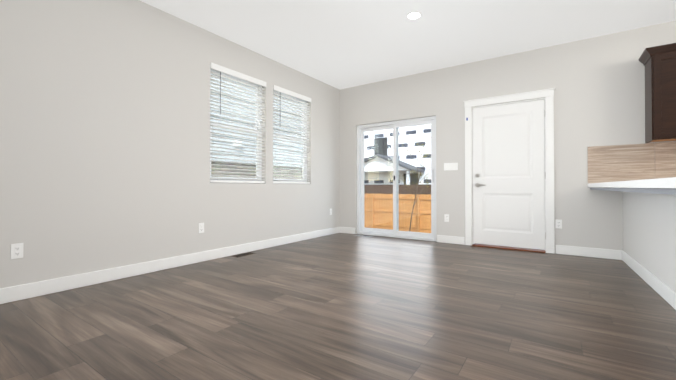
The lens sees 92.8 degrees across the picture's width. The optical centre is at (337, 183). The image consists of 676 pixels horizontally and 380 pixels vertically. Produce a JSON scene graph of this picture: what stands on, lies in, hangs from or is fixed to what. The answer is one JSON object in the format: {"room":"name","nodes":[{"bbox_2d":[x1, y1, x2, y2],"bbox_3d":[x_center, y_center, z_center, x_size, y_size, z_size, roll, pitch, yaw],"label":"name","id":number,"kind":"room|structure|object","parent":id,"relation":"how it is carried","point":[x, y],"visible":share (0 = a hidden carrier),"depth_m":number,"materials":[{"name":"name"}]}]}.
{"room":"empty living room","nodes":[
{"label":"empty living room","id":0,"kind":"room"},
{"bbox_2d":[0,0,339,287],"bbox_3d":[-2.230,-0.462,2.949,0.160,2.720,8.110,0,-1,34],"label":"wall","id":1,"kind":"structure","parent":0,"point":[104,134],"depth_m":3.09,"materials":[{"name":"white paint"}]},
{"bbox_2d":[11,243,22,258],"bbox_3d":[-2.454,0.515,2.462,0.008,0.115,0.070,0,-1,34],"label":"electrical outlet","id":2,"kind":"object","parent":1,"relation":"attached to","point":[17,251],"visible":1,"depth_m":2.46,"materials":[{"name":"white plastic"}]},
{"bbox_2d":[0,227,339,303],"bbox_3d":[-2.156,0.840,2.886,0.019,0.115,7.788,0,-1,34],"label":"baseboard","id":3,"kind":"structure","parent":1,"relation":"attached to","point":[24,291],"depth_m":3.13,"materials":[{"name":"white wood"}]},
{"bbox_2d":[199,223,203,232],"bbox_3d":[-1.585,0.513,3.736,0.008,0.115,0.070,0,-1,34],"label":"electrical outlet","id":4,"kind":"object","parent":1,"relation":"attached to","point":[201,227],"visible":1,"depth_m":3.73,"materials":[{"name":"white plastic"}]},
{"bbox_2d":[210,69,261,180],"bbox_3d":[-1.371,-0.727,4.277,0.065,1.443,0.888,0,-1,34],"label":"window","id":5,"kind":"structure","parent":1,"relation":"in","point":[226,177],"depth_m":4.33,"materials":[{"name":"white plastic"}]},
{"bbox_2d":[210,62,265,182],"bbox_3d":[-1.298,-0.729,4.227,0.078,1.437,0.886,0,-1,34],"label":"window blind","id":6,"kind":"object","parent":5,"relation":"attached to","point":[225,70],"visible":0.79,"depth_m":4.19,"materials":[{"name":"white plastic"}]},
{"bbox_2d":[273,90,306,183],"bbox_3d":[-0.796,-0.719,5.120,0.065,1.443,0.868,0,-1,34],"label":"window","id":7,"kind":"structure","parent":1,"relation":"in","point":[304,172],"depth_m":5.26,"materials":[{"name":"white plastic"}]},
{"bbox_2d":[273,85,310,183],"bbox_3d":[-0.723,-0.721,5.070,0.078,1.437,0.866,0,-1,34],"label":"window blind","id":8,"kind":"object","parent":7,"relation":"attached to","point":[290,93],"visible":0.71,"depth_m":5.04,"materials":[{"name":"white plastic"}]},
{"bbox_2d":[0,233,675,379],"bbox_3d":[0.809,0.938,0.861,7.520,0.120,8.110,0,-1,34],"label":"floor","id":9,"kind":"structure","parent":0,"point":[341,306],"depth_m":2.09,"materials":[{"name":"brown wood"}]},
{"bbox_2d":[233,252,254,256],"bbox_3d":[-1.201,0.906,4.116,0.120,0.005,0.300,0,-1,34],"label":"floor vent","id":10,"kind":"object","parent":9,"relation":"in","point":[244,254],"visible":0.98,"depth_m":4.11,"materials":[{"name":"brown metal"}]},
{"bbox_3d":[2.486,0.470,1.622,0.706,0.830,3.290,0,-1,34],"label":"base cabinet","id":11,"kind":"object","parent":9,"relation":"on","visible":0},
{"bbox_2d":[590,188,675,194],"bbox_3d":[2.481,0.042,2.026,1.147,0.026,3.986,0,-1,34],"label":"countertop","id":12,"kind":"structure","parent":11,"relation":"on","point":[658,190],"depth_m":1.85,"materials":[{"name":"grey"}]},
{"bbox_2d":[588,177,675,188],"bbox_3d":[2.474,0.003,2.020,1.193,0.048,4.008,0,-1,34],"label":"countertop","id":13,"kind":"structure","parent":12,"relation":"on","point":[670,182],"depth_m":1.81,"materials":[{"name":"white stone"}]},
{"bbox_2d":[140,0,675,89],"bbox_3d":[0.809,-1.912,0.888,7.520,0.140,8.110,0,-1,34],"label":"ceiling","id":14,"kind":"structure","parent":0,"point":[340,44],"depth_m":3.74,"materials":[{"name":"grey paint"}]},
{"bbox_2d":[406,11,421,19],"bbox_3d":[0.821,-1.814,3.476,0.170,0.006,0.170,0,-1,34],"label":"recessed light","id":15,"kind":"object","parent":14,"relation":"in","point":[413,15],"visible":1,"depth_m":3.47,"materials":[{"name":"white"}]},
{"bbox_2d":[340,21,675,252],"bbox_3d":[3.116,-0.451,4.112,7.360,2.720,0.160,0,-1,34],"label":"wall","id":16,"kind":"structure","parent":0,"point":[597,84],"depth_m":4.18,"materials":[{"name":"white paint"}]},
{"bbox_2d":[340,227,354,233],"bbox_3d":[0.183,0.870,5.995,0.318,0.115,0.014,0,-1,34],"label":"baseboard","id":17,"kind":"structure","parent":16,"relation":"attached to","point":[349,230],"depth_m":5.99,"materials":[{"name":"white wood"}]},
{"bbox_2d":[357,116,435,240],"bbox_3d":[0.990,-0.077,5.571,1.478,1.998,0.152,0,-1,34],"label":"sliding glass door","id":18,"kind":"structure","parent":16,"relation":"attached to","point":[362,229],"depth_m":5.55,"materials":[{"name":"white plastic"}]},
{"bbox_2d":[444,214,448,221],"bbox_3d":[1.681,0.531,4.980,0.070,0.115,0.008,0,-1,34],"label":"electrical outlet","id":19,"kind":"object","parent":16,"relation":"attached to","point":[446,217],"visible":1,"depth_m":4.98,"materials":[{"name":"white plastic"}]},
{"bbox_2d":[444,163,457,169],"bbox_3d":[1.737,-0.264,4.949,0.195,0.099,0.008,0,-1,34],"label":"light switch","id":20,"kind":"object","parent":16,"relation":"attached to","point":[450,166],"visible":1,"depth_m":4.95,"materials":[{"name":"white plastic"}]},
{"bbox_2d":[437,235,464,244],"bbox_3d":[1.728,0.859,4.941,0.414,0.115,0.014,0,-1,34],"label":"baseboard","id":21,"kind":"structure","parent":16,"relation":"attached to","point":[440,238],"depth_m":4.93,"materials":[{"name":"white wood"}]},
{"bbox_2d":[472,100,545,249],"bbox_3d":[2.371,-0.120,4.517,0.912,1.997,0.102,0,-1,34],"label":"entry door","id":22,"kind":"structure","parent":16,"relation":"in","point":[509,172],"depth_m":4.50,"materials":[{"name":"painted wood"},{"name":"nickel"}]},
{"bbox_2d":[463,88,554,253],"bbox_3d":[2.406,-0.165,4.577,1.140,2.156,0.191,0,-1,34],"label":"door frame","id":23,"kind":"structure","parent":16,"relation":"attached to","point":[548,94],"depth_m":4.35,"materials":[{"name":"white wood"}]},
{"bbox_2d":[472,243,545,252],"bbox_3d":[2.398,0.905,4.556,0.906,0.016,0.215,0,-1,34],"label":"sill","id":24,"kind":"structure","parent":16,"relation":"attached to","point":[511,248],"depth_m":4.49,"materials":[{"name":"brown wood"}]},
{"bbox_2d":[555,219,561,228],"bbox_3d":[2.862,0.523,4.174,0.070,0.115,0.008,0,-1,34],"label":"electrical outlet","id":25,"kind":"object","parent":16,"relation":"attached to","point":[558,223],"visible":1,"depth_m":4.17,"materials":[{"name":"white plastic"}]},
{"bbox_2d":[556,245,621,259],"bbox_3d":[3.099,0.851,4.005,0.651,0.115,0.014,0,-1,34],"label":"baseboard","id":26,"kind":"structure","parent":16,"relation":"attached to","point":[560,249],"depth_m":3.99,"materials":[{"name":"white wood"}]},
{"bbox_2d":[587,142,675,182],"bbox_3d":[4.376,-0.240,3.145,3.068,0.456,0.009,0,-1,34],"label":"backsplash","id":27,"kind":"structure","parent":16,"relation":"attached to","point":[614,163],"depth_m":3.78,"materials":[{"name":"tile"}]},
{"bbox_2d":[642,43,675,142],"bbox_3d":[3.643,-0.960,3.454,0.459,0.983,0.338,0,-1,34],"label":"upper cabinet","id":28,"kind":"object","parent":16,"relation":"attached to","point":[658,63],"depth_m":3.41,"materials":[{"name":"brown wood"}]},
{"bbox_2d":[623,192,675,291],"bbox_3d":[2.360,0.474,2.106,0.242,0.832,3.988,0,-1,34],"label":"wall","id":29,"kind":"structure","parent":0,"point":[649,232],"depth_m":2.79,"materials":[{"name":"white paint"}]},
{"bbox_2d":[622,250,675,309],"bbox_3d":[2.305,0.833,2.141,0.136,0.115,3.990,0,-1,34],"label":"baseboard","id":30,"kind":"structure","parent":29,"relation":"attached to","point":[662,290],"depth_m":2.75,"materials":[{"name":"white wood"}]},
{"label":"outside","id":31,"kind":"structure","parent":0,"visible":0},
{"bbox_3d":[6.406,2.417,15.436,60.000,0.200,57.000,0,-1,34],"label":"ground","id":32,"kind":"structure","parent":31,"visible":0},
{"bbox_2d":[210,74,302,178],"bbox_3d":[-4.950,-1.958,8.699,4.080,8.422,13.000,0,-1,34],"label":"neighbor house","id":33,"kind":"structure","parent":32,"relation":"on","point":[251,165],"depth_m":8.82,"materials":[{"name":"stone"}]},
{"bbox_2d":[364,154,424,184],"bbox_3d":[3.211,0.105,25.145,6.400,4.610,2.500,0,-1,34],"label":"house","id":34,"kind":"structure","parent":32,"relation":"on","point":[374,164],"depth_m":24.05,"materials":[{"name":"white"}]},
{"bbox_2d":[364,124,430,184],"bbox_3d":[7.096,-3.454,28.921,46.000,11.800,8.040,0,-1,34],"label":"building","id":35,"kind":"structure","parent":32,"relation":"on","point":[388,137],"depth_m":25.39,"materials":[{"name":"white"}]},
{"bbox_2d":[364,184,430,194],"bbox_3d":[4.015,1.226,22.588,40.000,2.320,0.100,0,-1,34],"label":"fence","id":36,"kind":"object","parent":32,"relation":"on","point":[402,187],"depth_m":22.36,"materials":[{"name":"brown wood"}]},
{"bbox_2d":[364,193,430,232],"bbox_3d":[2.848,1.398,15.506,18.054,1.820,0.148,0,-1,34],"label":"fence","id":37,"kind":"object","parent":32,"relation":"on","point":[424,220],"depth_m":15.44,"materials":[{"name":"brown wood"}]},
{"bbox_2d":[389,135,430,230],"bbox_3d":[3.080,0.232,11.993,2.490,4.108,2.411,0,-1,34],"label":"tree","id":38,"kind":"object","parent":32,"relation":"on","point":[415,191],"depth_m":12.04,"materials":[{"name":"brown plant"}]}
]}

